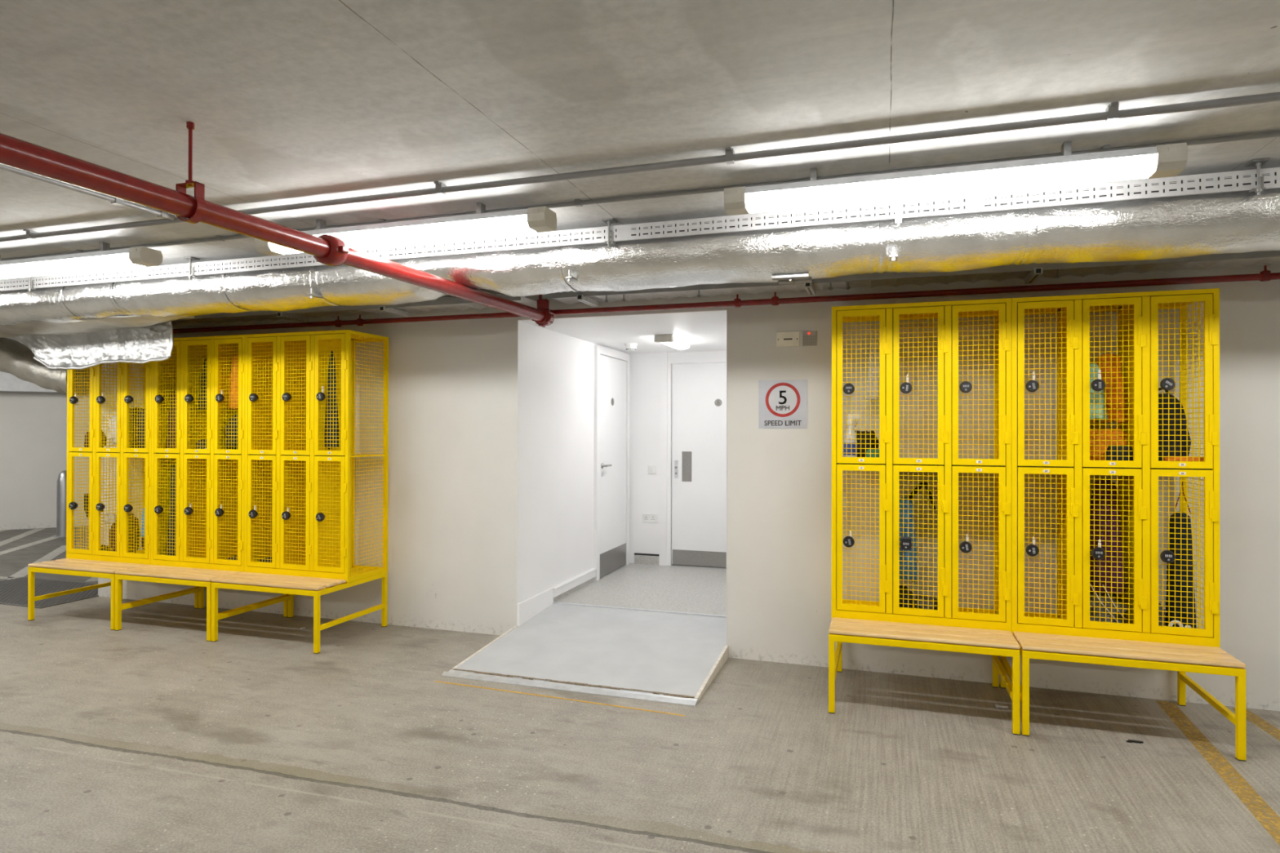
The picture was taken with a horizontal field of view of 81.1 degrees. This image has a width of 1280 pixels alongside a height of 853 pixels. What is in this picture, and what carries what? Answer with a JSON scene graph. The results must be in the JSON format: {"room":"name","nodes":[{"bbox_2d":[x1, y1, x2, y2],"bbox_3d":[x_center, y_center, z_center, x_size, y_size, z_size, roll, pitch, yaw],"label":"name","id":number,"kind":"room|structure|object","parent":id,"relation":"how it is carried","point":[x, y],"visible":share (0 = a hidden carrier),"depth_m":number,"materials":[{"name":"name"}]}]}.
{"room":"underground parking garage","nodes":[
{"label":"underground parking garage","id":0,"kind":"room"},
{"bbox_2d":[0,391,89,529],"bbox_3d":[-9.559,0.260,10.922,7.599,2.505,0.200,0,0,-28],"label":"wall","id":1,"kind":"structure","parent":0,"point":[33,425],"depth_m":11.10,"materials":[{"name":"paint"}]},
{"bbox_2d":[0,371,57,392],"bbox_3d":[-9.252,-0.751,10.775,5.999,0.485,0.350,0,0,-28],"label":"wall","id":2,"kind":"structure","parent":1,"relation":"attached to","point":[9,382],"depth_m":10.74,"materials":[{"name":"white paint"}]},
{"bbox_2d":[516,320,628,626],"bbox_3d":[-0.531,0.377,6.605,0.122,2.268,2.600,0,0,18],"label":"wall","id":3,"kind":"structure","parent":0,"point":[555,477],"depth_m":5.94,"materials":[{"name":"white paint"}]},
{"bbox_2d":[517,568,596,626],"bbox_3d":[-0.636,1.375,6.050,0.028,0.205,1.482,0,0,18],"label":"baseboard","id":4,"kind":"structure","parent":3,"relation":"attached to","point":[527,609],"depth_m":5.77,"materials":[{"name":"white paint"}]},
{"bbox_2d":[553,555,658,601],"bbox_3d":[-0.360,1.352,6.799,0.265,0.090,1.890,0,0,28],"label":"trim","id":5,"kind":"structure","parent":3,"relation":"attached to","point":[638,559],"depth_m":7.57,"materials":[{"name":"plastic"}]},
{"bbox_2d":[593,345,630,581],"bbox_3d":[-0.241,0.334,7.189,0.074,2.130,0.910,0,0,18],"label":"door","id":6,"kind":"structure","parent":3,"relation":"in","point":[611,375],"depth_m":7.15,"materials":[{"name":"white paint"}]},
{"bbox_2d":[552,601,726,617],"bbox_3d":[0.024,1.391,5.670,1.519,0.010,0.025,0,0,18],"label":"trim","id":7,"kind":"structure","parent":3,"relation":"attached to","point":[553,602],"depth_m":5.67,"materials":[{"name":"metal"}]},
{"bbox_2d":[518,309,726,353],"bbox_3d":[0.250,-0.780,6.358,1.518,0.054,2.597,0,0,18],"label":"ceiling","id":8,"kind":"structure","parent":0,"point":[703,331],"depth_m":5.83,"materials":[{"name":"white paint"}]},
{"bbox_2d":[624,342,637,350],"bbox_3d":[-0.080,-0.721,6.790,0.116,0.060,0.116,0,0,18],"label":"smoke detector","id":9,"kind":"object","parent":8,"relation":"attached to","point":[629,346],"visible":1,"depth_m":6.75,"materials":[{"name":"white plastic"}]},
{"bbox_2d":[653,333,689,349],"bbox_3d":[0.293,-0.721,6.453,0.150,0.061,0.690,0,0,18],"label":"light","id":10,"kind":"object","parent":8,"relation":"attached to","point":[668,340],"visible":1,"depth_m":6.18,"materials":[{"name":"white plastic"}]},
{"bbox_2d":[662,337,689,349],"bbox_3d":[0.304,-0.719,6.486,0.150,0.056,0.620,0,0,18],"label":"diffuser","id":11,"kind":"object","parent":10,"relation":"attached to","point":[676,344],"depth_m":6.41,"materials":[{"name":"white plastic"}]},
{"bbox_2d":[0,525,1279,852],"bbox_3d":[-4.515,1.541,3.901,23.000,0.100,17.000,0,0,18],"label":"floor","id":12,"kind":"structure","parent":0,"point":[150,735],"depth_m":3.40,"materials":[{"name":"concrete"}]},
{"bbox_2d":[0,576,15,579],"bbox_3d":[-5.791,1.502,7.277,2.284,0.001,0.180,0,0,18],"label":"floor marking","id":13,"kind":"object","parent":12,"relation":"on","point":[1,577],"depth_m":7.40,"materials":[{"name":"white paint"}]},
{"bbox_2d":[0,528,45,546],"bbox_3d":[-8.374,1.509,9.970,1.796,0.001,1.938,0,0,18],"label":"floor marking","id":14,"kind":"object","parent":12,"relation":"on","point":[25,534],"depth_m":10.25,"materials":[{"name":"white paint"}]},
{"bbox_2d":[0,537,58,555],"bbox_3d":[-7.644,1.506,9.064,1.557,0.001,2.193,0,0,18],"label":"floor marking","id":15,"kind":"object","parent":12,"relation":"on","point":[12,549],"depth_m":9.47,"materials":[{"name":"white paint"}]},
{"bbox_2d":[6,545,66,578],"bbox_3d":[-6.734,1.505,8.468,1.742,0.001,1.742,0,0,18],"label":"floor marking","id":16,"kind":"object","parent":12,"relation":"on","point":[24,571],"depth_m":8.47,"materials":[{"name":"white paint"}]},
{"bbox_2d":[0,577,98,608],"bbox_3d":[-5.529,1.496,6.797,1.523,0.010,0.840,0,0,18],"label":"drain grate","id":17,"kind":"object","parent":12,"relation":"on","point":[13,592],"visible":0.62,"depth_m":6.76,"materials":[{"name":"metal"}]},
{"bbox_2d":[52,470,75,537],"bbox_3d":[-7.941,1.060,10.331,0.260,0.905,0.260,0,0,18],"label":"bollard","id":18,"kind":"object","parent":12,"relation":"on","point":[61,483],"visible":0.68,"depth_m":10.25,"materials":[{"name":"silver metal"}]},
{"bbox_2d":[84,577,97,582],"bbox_3d":[-5.690,1.506,8.201,1.400,0.001,1.634,0,0,18],"label":"floor marking","id":19,"kind":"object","parent":12,"relation":"on","point":[93,579],"depth_m":7.33,"materials":[{"name":"white paint"}]},
{"bbox_2d":[27,558,198,630],"bbox_3d":[-4.184,1.282,5.988,0.907,0.437,0.738,0,0,18],"label":"bench","id":20,"kind":"object","parent":12,"relation":"on","point":[69,566],"visible":0.62,"depth_m":5.76,"materials":[{"name":"yellow paint"}]},
{"bbox_2d":[66,361,151,564],"bbox_3d":[-4.143,0.207,6.114,0.913,1.763,0.476,0,0,18],"label":"locker","id":21,"kind":"object","parent":20,"relation":"on","point":[122,452],"visible":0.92,"depth_m":5.95,"materials":[{"name":"yellow metal"}]},
{"bbox_2d":[84,493,102,517],"bbox_3d":[-4.466,0.650,6.119,0.200,0.195,0.038,0,0,18],"label":"belt","id":22,"kind":"object","parent":21,"relation":"hanging from","point":[87,513],"visible":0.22,"depth_m":6.13,"materials":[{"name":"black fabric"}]},
{"bbox_2d":[84,430,106,447],"bbox_3d":[-4.468,0.115,6.144,0.130,0.180,0.138,0,0,18],"label":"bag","id":23,"kind":"object","parent":21,"relation":"on","point":[86,433],"visible":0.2,"depth_m":6.11,"materials":[{"name":"brown fabric"}]},
{"bbox_2d":[87,545,111,551],"bbox_3d":[-4.423,1.023,6.124,0.110,0.100,0.180,0,0,18],"label":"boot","id":24,"kind":"object","parent":21,"relation":"on","point":[104,546],"visible":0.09,"depth_m":6.13,"materials":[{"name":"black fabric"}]},
{"bbox_2d":[107,415,116,444],"bbox_3d":[-4.188,0.025,5.990,0.140,0.240,0.060,0,0,18],"label":"bag","id":25,"kind":"object","parent":21,"relation":"in","point":[115,443],"visible":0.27,"depth_m":5.97,"materials":[{"name":"fabric"}]},
{"bbox_2d":[109,512,138,552],"bbox_3d":[-4.157,0.883,6.038,0.200,0.379,0.160,0,0,18],"label":"bag","id":26,"kind":"object","parent":21,"relation":"on","point":[113,526],"visible":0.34,"depth_m":5.99,"materials":[{"name":"fabric"}]},
{"bbox_2d":[104,513,116,523],"bbox_3d":[-4.223,0.732,5.966,0.120,0.080,0.035,0,0,18],"label":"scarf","id":27,"kind":"object","parent":26,"relation":"on","point":[113,516],"visible":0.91,"depth_m":5.95,"materials":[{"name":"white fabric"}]},
{"bbox_2d":[128,407,143,448],"bbox_3d":[-4.136,0.018,6.131,0.197,0.361,0.192,0,0,18],"label":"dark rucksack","id":28,"kind":"object","parent":21,"relation":"on","point":[132,408],"visible":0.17,"depth_m":6.04,"materials":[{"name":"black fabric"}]},
{"bbox_2d":[135,408,145,448],"bbox_3d":[-3.891,0.027,5.955,0.180,0.347,0.196,0,0,18],"label":"black holdall","id":29,"kind":"object","parent":21,"relation":"on","point":[140,433],"visible":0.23,"depth_m":5.88,"materials":[{"name":"fabric"}]},
{"bbox_2d":[140,507,145,537],"bbox_3d":[-3.867,0.749,5.845,0.087,0.233,0.032,0,0,18],"label":"bag","id":30,"kind":"object","parent":21,"relation":"hanging from","point":[144,508],"visible":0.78,"depth_m":5.83,"materials":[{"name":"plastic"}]},
{"bbox_2d":[115,564,288,641],"bbox_3d":[-3.314,1.283,5.705,0.907,0.437,0.738,0,0,18],"label":"bench","id":31,"kind":"object","parent":12,"relation":"on","point":[202,578],"visible":0.68,"depth_m":5.48,"materials":[{"name":"yellow paint"}]},
{"bbox_2d":[151,334,244,572],"bbox_3d":[-3.273,0.208,5.830,0.913,1.763,0.476,0,0,18],"label":"locker","id":32,"kind":"object","parent":31,"relation":"on","point":[210,485],"visible":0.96,"depth_m":5.67,"materials":[{"name":"yellow metal"}]},
{"bbox_2d":[165,462,176,555],"bbox_3d":[-3.600,0.664,5.860,0.225,0.782,0.152,0,0,18],"label":"raincoat","id":33,"kind":"object","parent":32,"relation":"in","point":[171,528],"visible":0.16,"depth_m":5.80,"materials":[{"name":"fabric"}]},
{"bbox_2d":[165,389,176,448],"bbox_3d":[-3.598,-0.060,5.858,0.230,0.468,0.153,0,0,18],"label":"jacket","id":34,"kind":"object","parent":32,"relation":"hanging from","point":[172,415],"visible":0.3,"depth_m":5.82,"materials":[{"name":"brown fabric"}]},
{"bbox_2d":[195,439,206,448],"bbox_3d":[-3.308,0.150,5.723,0.150,0.110,0.120,0,0,18],"label":"trainer","id":35,"kind":"object","parent":32,"relation":"on","point":[197,443],"visible":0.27,"depth_m":5.67,"materials":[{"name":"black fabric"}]},
{"bbox_2d":[198,358,207,409],"bbox_3d":[-3.319,-0.328,5.769,0.209,0.413,0.133,0,0,18],"label":"black anorak","id":36,"kind":"object","parent":32,"relation":"hanging from","point":[203,382],"visible":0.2,"depth_m":5.72,"materials":[{"name":"fabric"}]},
{"bbox_2d":[224,414,238,448],"bbox_3d":[-3.019,0.056,5.672,0.197,0.300,0.179,0,0,18],"label":"bundle","id":37,"kind":"object","parent":32,"relation":"on","point":[234,420],"visible":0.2,"depth_m":5.60,"materials":[{"name":"fabric"}]},
{"bbox_2d":[227,353,238,409],"bbox_3d":[-3.035,-0.335,5.679,0.219,0.439,0.152,0,0,18],"label":"jacket","id":38,"kind":"object","parent":32,"relation":"hanging from","point":[233,371],"visible":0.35,"depth_m":5.62,"materials":[{"name":"fabric"}]},
{"bbox_2d":[228,555,237,559],"bbox_3d":[-3.038,1.026,5.652,0.149,0.095,0.160,0,0,18],"label":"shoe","id":39,"kind":"object","parent":32,"relation":"in","point":[230,558],"visible":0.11,"depth_m":5.60,"materials":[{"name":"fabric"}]},
{"bbox_2d":[211,571,387,653],"bbox_3d":[-2.444,1.283,5.421,0.907,0.437,0.738,0,0,18],"label":"bench","id":40,"kind":"object","parent":12,"relation":"on","point":[291,585],"visible":0.85,"depth_m":5.19,"materials":[{"name":"yellow paint"}]},
{"bbox_2d":[244,329,388,582],"bbox_3d":[-2.403,0.208,5.547,0.913,1.763,0.476,0,0,18],"label":"locker","id":41,"kind":"object","parent":40,"relation":"on","point":[300,494],"visible":1,"depth_m":5.41,"materials":[{"name":"yellow metal"}]},
{"bbox_2d":[259,556,271,562],"bbox_3d":[-2.736,1.023,5.553,0.168,0.100,0.160,0,0,18],"label":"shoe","id":42,"kind":"object","parent":41,"relation":"in","point":[262,559],"visible":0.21,"depth_m":5.51,"materials":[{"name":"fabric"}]},
{"bbox_2d":[250,453,384,457],"bbox_3d":[-2.395,0.216,5.570,0.887,0.015,0.422,0,0,18],"label":"shelf","id":43,"kind":"object","parent":41,"relation":"attached to","point":[251,455],"depth_m":5.36,"materials":[{"name":"yellow metal"}]},
{"bbox_2d":[324,351,338,449],"bbox_3d":[-2.212,-0.188,5.367,0.123,0.713,0.072,0,0,18],"label":"coat","id":44,"kind":"object","parent":41,"relation":"hanging from","point":[330,383],"visible":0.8,"depth_m":5.34,"materials":[{"name":"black fabric"}]},
{"bbox_2d":[350,567,375,576],"bbox_3d":[-2.397,1.082,5.566,0.887,0.015,0.422,0,0,18],"label":"shelf","id":45,"kind":"object","parent":41,"relation":"attached to","point":[368,573],"depth_m":5.48,"materials":[{"name":"yellow metal"}]},
{"bbox_2d":[435,680,684,715],"bbox_3d":[-0.488,1.498,4.139,1.530,0.001,0.069,0,0,18],"label":"floor marking","id":46,"kind":"object","parent":12,"relation":"on","point":[435,681],"depth_m":4.11,"materials":[{"name":"paint"}]},
{"bbox_2d":[440,604,728,706],"bbox_3d":[-0.219,1.447,4.963,1.568,0.113,1.490,0,0,18],"label":"ramp","id":47,"kind":"object","parent":12,"relation":"on","point":[670,658],"visible":0.98,"depth_m":4.75,"materials":[{"name":"paint"}]},
{"bbox_2d":[828,617,1020,735],"bbox_3d":[1.531,1.285,4.126,0.907,0.437,0.738,0,0,18],"label":"bench","id":48,"kind":"object","parent":12,"relation":"on","point":[996,643],"visible":0.85,"depth_m":3.85,"materials":[{"name":"yellow paint"}]},
{"bbox_2d":[831,297,1011,631],"bbox_3d":[1.573,0.210,4.252,0.913,1.763,0.476,0,0,18],"label":"locker","id":49,"kind":"object","parent":48,"relation":"on","point":[948,465],"visible":1,"depth_m":4.08,"materials":[{"name":"yellow metal"}]},
{"bbox_2d":[843,413,859,457],"bbox_3d":[1.212,0.069,4.293,0.088,0.278,0.077,0,0,18],"label":"spray bottle","id":50,"kind":"object","parent":49,"relation":"on","point":[851,433],"visible":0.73,"depth_m":4.27,"materials":[{"name":"plastic"}]},
{"bbox_2d":[854,430,878,457],"bbox_3d":[1.308,0.116,4.378,0.169,0.185,0.147,0,0,18],"label":"bag","id":51,"kind":"object","parent":49,"relation":"on","point":[858,433],"visible":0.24,"depth_m":4.32,"materials":[{"name":"black fabric"}]},
{"bbox_2d":[866,328,879,402],"bbox_3d":[1.406,-0.360,4.441,0.122,0.443,0.090,0,0,18],"label":"cloth","id":52,"kind":"object","parent":49,"relation":"hanging from","point":[873,341],"visible":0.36,"depth_m":4.42,"materials":[{"name":"fabric"}]},
{"bbox_2d":[866,448,879,457],"bbox_3d":[1.319,0.165,4.221,0.088,0.081,0.048,0,0,18],"label":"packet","id":53,"kind":"object","parent":49,"relation":"on","point":[873,451],"visible":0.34,"depth_m":4.20,"materials":[{"name":"green plastic"}]},
{"bbox_2d":[898,586,912,608],"bbox_3d":[1.500,0.996,4.257,0.100,0.160,0.217,0,0,18],"label":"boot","id":54,"kind":"object","parent":49,"relation":"on","point":[900,591],"visible":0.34,"depth_m":4.17,"materials":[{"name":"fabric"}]},
{"bbox_2d":[898,497,916,582],"bbox_3d":[1.514,0.651,4.283,0.132,0.490,0.097,0,0,18],"label":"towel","id":55,"kind":"object","parent":49,"relation":"hanging from","point":[905,501],"visible":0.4,"depth_m":4.25,"materials":[{"name":"fabric"}]},
{"bbox_2d":[842,602,995,613],"bbox_3d":[1.578,1.084,4.271,0.887,0.015,0.422,0,0,18],"label":"shelf","id":56,"kind":"object","parent":49,"relation":"attached to","point":[965,610],"depth_m":4.37,"materials":[{"name":"yellow metal"}]},
{"bbox_2d":[838,463,1003,466],"bbox_3d":[1.580,0.218,4.275,0.887,0.015,0.422,0,0,18],"label":"shelf","id":57,"kind":"object","parent":49,"relation":"attached to","point":[839,464],"depth_m":4.05,"materials":[{"name":"yellow metal"}]},
{"bbox_2d":[906,482,936,509],"bbox_3d":[1.610,0.399,4.309,0.176,0.158,0.028,0,0,18],"label":"strap","id":58,"kind":"object","parent":49,"relation":"hanging from","point":[910,496],"visible":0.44,"depth_m":4.30,"materials":[{"name":"black fabric"}]},
{"bbox_2d":[914,594,937,609],"bbox_3d":[1.635,1.026,4.266,0.130,0.100,0.200,0,0,18],"label":"bundle","id":59,"kind":"object","parent":49,"relation":"on","point":[920,597],"visible":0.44,"depth_m":4.22,"materials":[{"name":"fabric"}]},
{"bbox_2d":[995,703,1008,708],"bbox_3d":[1.935,1.494,4.004,0.060,0.017,0.032,0,0,18],"label":"paper scrap","id":60,"kind":"object","parent":12,"relation":"on","point":[997,705],"visible":1,"depth_m":4.00,"materials":[{"name":"white paper"}]},
{"bbox_2d":[1000,631,1246,761],"bbox_3d":[2.401,1.286,3.843,0.907,0.437,0.738,0,0,18],"label":"bench","id":61,"kind":"object","parent":12,"relation":"on","point":[1182,659],"visible":0.8,"depth_m":3.57,"materials":[{"name":"yellow paint"}]},
{"bbox_2d":[1011,288,1220,648],"bbox_3d":[2.442,0.210,3.968,0.913,1.763,0.476,0,0,18],"label":"locker","id":62,"kind":"object","parent":61,"relation":"on","point":[1137,313],"depth_m":3.80,"materials":[{"name":"yellow metal"}]},
{"bbox_2d":[1024,615,1060,618],"bbox_3d":[2.448,1.085,3.987,0.887,0.015,0.422,0,0,18],"label":"shelf","id":63,"kind":"object","parent":62,"relation":"attached to","point":[1046,616],"depth_m":4.24,"materials":[{"name":"yellow metal"}]},
{"bbox_2d":[1089,363,1107,422],"bbox_3d":[2.374,-0.177,3.927,0.147,0.308,0.112,0,0,18],"label":"bag","id":64,"kind":"object","parent":62,"relation":"hanging from","point":[1091,365],"visible":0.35,"depth_m":3.89,"materials":[{"name":"teal fabric"}]},
{"bbox_2d":[1089,478,1125,595],"bbox_3d":[2.485,0.586,4.008,0.210,0.618,0.172,0,0,18],"label":"coat","id":65,"kind":"object","parent":62,"relation":"hanging from","point":[1102,482],"visible":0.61,"depth_m":3.95,"materials":[{"name":"fabric"}]},
{"bbox_2d":[1091,353,1124,422],"bbox_3d":[2.511,-0.204,4.020,0.152,0.373,0.130,0,0,18],"label":"coat","id":66,"kind":"object","parent":62,"relation":"hanging from","point":[1114,358],"visible":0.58,"depth_m":3.97,"materials":[{"name":"fabric"}]},
{"bbox_2d":[1089,428,1127,460],"bbox_3d":[2.445,0.109,3.975,0.235,0.200,0.200,0,0,18],"label":"jacket","id":67,"kind":"object","parent":62,"relation":"on","point":[1091,432],"visible":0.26,"depth_m":3.90,"materials":[{"name":"fabric"}]},
{"bbox_2d":[1089,583,1128,623],"bbox_3d":[2.438,0.936,3.956,0.220,0.281,0.253,0,0,18],"label":"bag","id":68,"kind":"object","parent":62,"relation":"on","point":[1091,598],"visible":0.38,"depth_m":3.87,"materials":[{"name":"grey fabric"}]},
{"bbox_2d":[1104,444,1133,460],"bbox_3d":[2.446,0.151,3.817,0.129,0.114,0.060,0,0,18],"label":"bag","id":69,"kind":"object","parent":62,"relation":"on","point":[1125,446],"visible":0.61,"depth_m":3.80,"materials":[{"name":"black fabric"}]},
{"bbox_2d":[1039,466,1209,470],"bbox_3d":[2.450,0.219,3.991,0.887,0.015,0.422,0,0,18],"label":"shelf","id":70,"kind":"object","parent":62,"relation":"attached to","point":[1040,468],"depth_m":3.76,"materials":[{"name":"yellow metal"}]},
{"bbox_2d":[1158,603,1166,626],"bbox_3d":[2.661,0.992,3.901,0.100,0.170,0.200,0,0,18],"label":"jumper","id":71,"kind":"object","parent":62,"relation":"on","point":[1160,608],"visible":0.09,"depth_m":3.82,"materials":[{"name":"fabric"}]},
{"bbox_2d":[1158,387,1191,461],"bbox_3d":[2.722,0.001,3.884,0.213,0.417,0.207,0,0,18],"label":"backpack","id":72,"kind":"object","parent":62,"relation":"on","point":[1160,395],"visible":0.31,"depth_m":3.81,"materials":[{"name":"black fabric"}]},
{"bbox_2d":[1168,620,1191,627],"bbox_3d":[2.692,1.022,3.733,0.099,0.108,0.040,0,0,18],"label":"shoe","id":73,"kind":"object","parent":62,"relation":"on","point":[1177,621],"visible":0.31,"depth_m":3.73,"materials":[{"name":"plastic"}]},
{"bbox_2d":[1163,457,1204,461],"bbox_3d":[2.716,0.178,3.729,0.180,0.060,0.050,0,0,18],"label":"vest","id":74,"kind":"object","parent":62,"relation":"on","point":[1166,459],"visible":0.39,"depth_m":3.71,"materials":[{"name":"fabric"}]},
{"bbox_2d":[1126,739,1143,743],"bbox_3d":[2.352,1.498,3.557,0.072,0.007,0.021,0,0,12],"label":"scrap","id":75,"kind":"object","parent":12,"relation":"on","point":[1128,740],"visible":1,"depth_m":3.55,"materials":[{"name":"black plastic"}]},
{"bbox_2d":[1155,700,1279,844],"bbox_3d":[2.413,1.499,2.890,0.208,0.001,2.574,0,0,18],"label":"floor marking","id":76,"kind":"object","parent":12,"relation":"on","point":[1276,835],"depth_m":3.23,"materials":[{"name":"yellow paint"}]},
{"bbox_2d":[1231,708,1279,741],"bbox_3d":[3.106,1.503,3.611,0.150,0.001,0.777,0,0,18],"label":"floor marking","id":77,"kind":"object","parent":12,"relation":"on","point":[1251,719],"depth_m":3.78,"materials":[{"name":"yellow paint"}]},
{"bbox_2d":[0,0,1279,345],"bbox_3d":[-4.509,-1.114,3.912,23.000,0.200,17.000,0,0,18],"label":"ceiling","id":78,"kind":"structure","parent":0,"point":[286,101],"depth_m":2.26,"materials":[{"name":"concrete"}]},
{"bbox_2d":[0,241,162,279],"bbox_3d":[-3.363,-0.940,4.253,1.570,0.140,0.131,0,0,18],"label":"ceiling light","id":79,"kind":"object","parent":78,"relation":"attached to","point":[105,259],"visible":1,"depth_m":4.11,"materials":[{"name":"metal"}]},
{"bbox_2d":[0,253,143,279],"bbox_3d":[-3.363,-0.898,4.253,1.420,0.050,0.118,0,0,18],"label":"diffuser","id":80,"kind":"object","parent":79,"relation":"attached to","point":[86,262],"depth_m":4.15,"materials":[{"name":"white plastic"}]},
{"bbox_2d":[0,163,175,220],"bbox_3d":[-3.428,-1.012,-0.194,0.031,0.036,7.862,0,0,18],"label":"conduit","id":81,"kind":"object","parent":78,"relation":"attached to","point":[113,200],"visible":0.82,"depth_m":3.16,"materials":[{"name":"grey metal"}]},
{"bbox_2d":[0,121,554,327],"bbox_3d":[-2.269,-0.827,0.128,0.155,0.398,10.596,0,0,18],"label":"pipe","id":82,"kind":"object","parent":78,"relation":"hanging from","point":[326,249],"visible":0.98,"depth_m":2.54,"materials":[{"name":"red metal"}]},
{"bbox_2d":[253,202,556,255],"bbox_3d":[-1.143,-0.939,3.529,1.580,0.140,0.131,0,0,18],"label":"ceiling light","id":83,"kind":"object","parent":78,"relation":"attached to","point":[540,219],"visible":0.8,"depth_m":3.42,"materials":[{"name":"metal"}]},
{"bbox_2d":[269,214,535,253],"bbox_3d":[-1.143,-0.897,3.530,1.430,0.050,0.118,0,0,18],"label":"diffuser","id":84,"kind":"object","parent":83,"relation":"attached to","point":[481,225],"depth_m":3.43,"materials":[{"name":"white plastic"}]},
{"bbox_2d":[0,187,1279,395],"bbox_3d":[-0.653,-0.630,4.479,11.618,0.741,1.220,0,0,18],"label":"duct","id":85,"kind":"object","parent":78,"relation":"hanging from","point":[61,329],"visible":0.91,"depth_m":3.64,"materials":[{"name":"metal"}]},
{"bbox_2d":[0,158,1279,292],"bbox_3d":[-0.604,-0.938,3.793,11.500,0.136,0.065,0,0,18],"label":"cable tray","id":86,"kind":"object","parent":78,"relation":"hanging from","point":[1256,180],"visible":0.91,"depth_m":3.43,"materials":[{"name":"metal"}]},
{"bbox_2d":[0,91,1279,242],"bbox_3d":[-3.203,-0.990,3.888,19.500,0.044,0.065,0,0,18],"label":"conduit","id":87,"kind":"object","parent":78,"relation":"attached to","point":[1112,113],"visible":0.82,"depth_m":2.71,"materials":[{"name":"grey metal"}]},
{"bbox_2d":[0,130,1279,261],"bbox_3d":[-3.084,-0.997,4.252,19.500,0.024,0.048,0,0,18],"label":"conduit","id":88,"kind":"object","parent":78,"relation":"attached to","point":[578,202],"visible":0.7,"depth_m":3.15,"materials":[{"name":"grey metal"}]},
{"bbox_2d":[171,250,1279,325],"bbox_3d":[0.052,-0.903,4.839,10.100,0.190,0.377,0,0,18],"label":"pipe","id":89,"kind":"object","parent":78,"relation":"attached to","point":[1030,273],"visible":0.73,"depth_m":4.49,"materials":[{"name":"metal"}]},
{"bbox_2d":[723,141,1187,215],"bbox_3d":[1.099,-0.938,2.799,1.570,0.140,0.131,0,0,18],"label":"ceiling light","id":90,"kind":"object","parent":78,"relation":"attached to","point":[1170,160],"visible":1,"depth_m":2.73,"materials":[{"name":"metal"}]},
{"bbox_2d":[555,563,726,615],"bbox_3d":[0.379,1.454,6.561,1.642,0.115,1.910,0,0,18],"label":"floor","id":91,"kind":"structure","parent":0,"point":[673,588],"depth_m":6.39,"materials":[{"name":"plastic"}]},
{"bbox_2d":[628,351,726,568],"bbox_3d":[0.624,0.383,7.507,1.519,2.268,0.170,0,0,18],"label":"wall","id":92,"kind":"structure","parent":0,"point":[648,372],"depth_m":7.61,"materials":[{"name":"white paint"}]},
{"bbox_2d":[634,552,658,555],"bbox_3d":[0.071,1.303,7.607,0.267,0.017,0.012,0,0,18],"label":"trim","id":93,"kind":"structure","parent":92,"relation":"attached to","point":[645,554],"depth_m":7.61,"materials":[{"name":"silver metal"}]},
{"bbox_2d":[642,513,657,522],"bbox_3d":[0.098,0.931,7.599,0.150,0.086,0.015,0,0,18],"label":"wall socket","id":94,"kind":"object","parent":92,"relation":"attached to","point":[646,517],"visible":1,"depth_m":7.59,"materials":[{"name":"white plastic"}]},
{"bbox_2d":[648,465,656,473],"bbox_3d":[0.123,0.436,7.593,0.086,0.086,0.016,0,0,18],"label":"light switch","id":95,"kind":"object","parent":92,"relation":"attached to","point":[651,468],"visible":1,"depth_m":7.59,"materials":[{"name":"white plastic"}]},
{"bbox_2d":[666,356,726,567],"bbox_3d":[0.767,0.359,7.423,1.010,2.085,0.072,0,0,18],"label":"door","id":96,"kind":"structure","parent":92,"relation":"in","point":[696,477],"depth_m":7.48,"materials":[{"name":"white paint"}]},
{"bbox_2d":[97,263,1279,711],"bbox_3d":[1.233,0.253,4.769,12.610,2.505,0.200,0,0,18],"label":"wall","id":97,"kind":"structure","parent":0,"point":[452,470],"depth_m":4.73,"materials":[{"name":"paint"}]},
{"bbox_2d":[173,265,1279,333],"bbox_3d":[0.088,-0.804,4.950,10.100,0.084,0.097,0,0,18],"label":"pipe","id":98,"kind":"object","parent":97,"relation":"attached to","point":[1265,275],"visible":0.87,"depth_m":4.65,"materials":[{"name":"metal"}]},
{"bbox_2d":[758,379,807,428],"bbox_3d":[0.910,-0.142,4.768,0.306,0.310,0.005,0,0,18],"label":"speed limit sign","id":99,"kind":"object","parent":97,"relation":"attached to","point":[782,403],"visible":1,"depth_m":4.77,"materials":[{"name":"white metal"}]},
{"bbox_2d":[776,331,799,346],"bbox_3d":[0.940,-0.555,4.757,0.146,0.094,0.012,0,0,18],"label":"blank wall plate","id":100,"kind":"object","parent":97,"relation":"attached to","point":[788,339],"visible":1,"depth_m":4.75,"materials":[{"name":"beige plastic"}]},
{"bbox_2d":[802,330,817,346],"bbox_3d":[1.068,-0.555,4.712,0.088,0.092,0.018,0,0,18],"label":"sensor","id":101,"kind":"object","parent":97,"relation":"in","point":[809,338],"visible":1,"depth_m":4.71,"materials":[{"name":"beige plastic"}]},
{"bbox_2d":[726,309,727,561],"bbox_3d":[1.025,0.377,6.098,0.122,2.268,2.600,0,0,18],"label":"wall","id":102,"kind":"structure","parent":0,"point":[726,309],"depth_m":4.88,"materials":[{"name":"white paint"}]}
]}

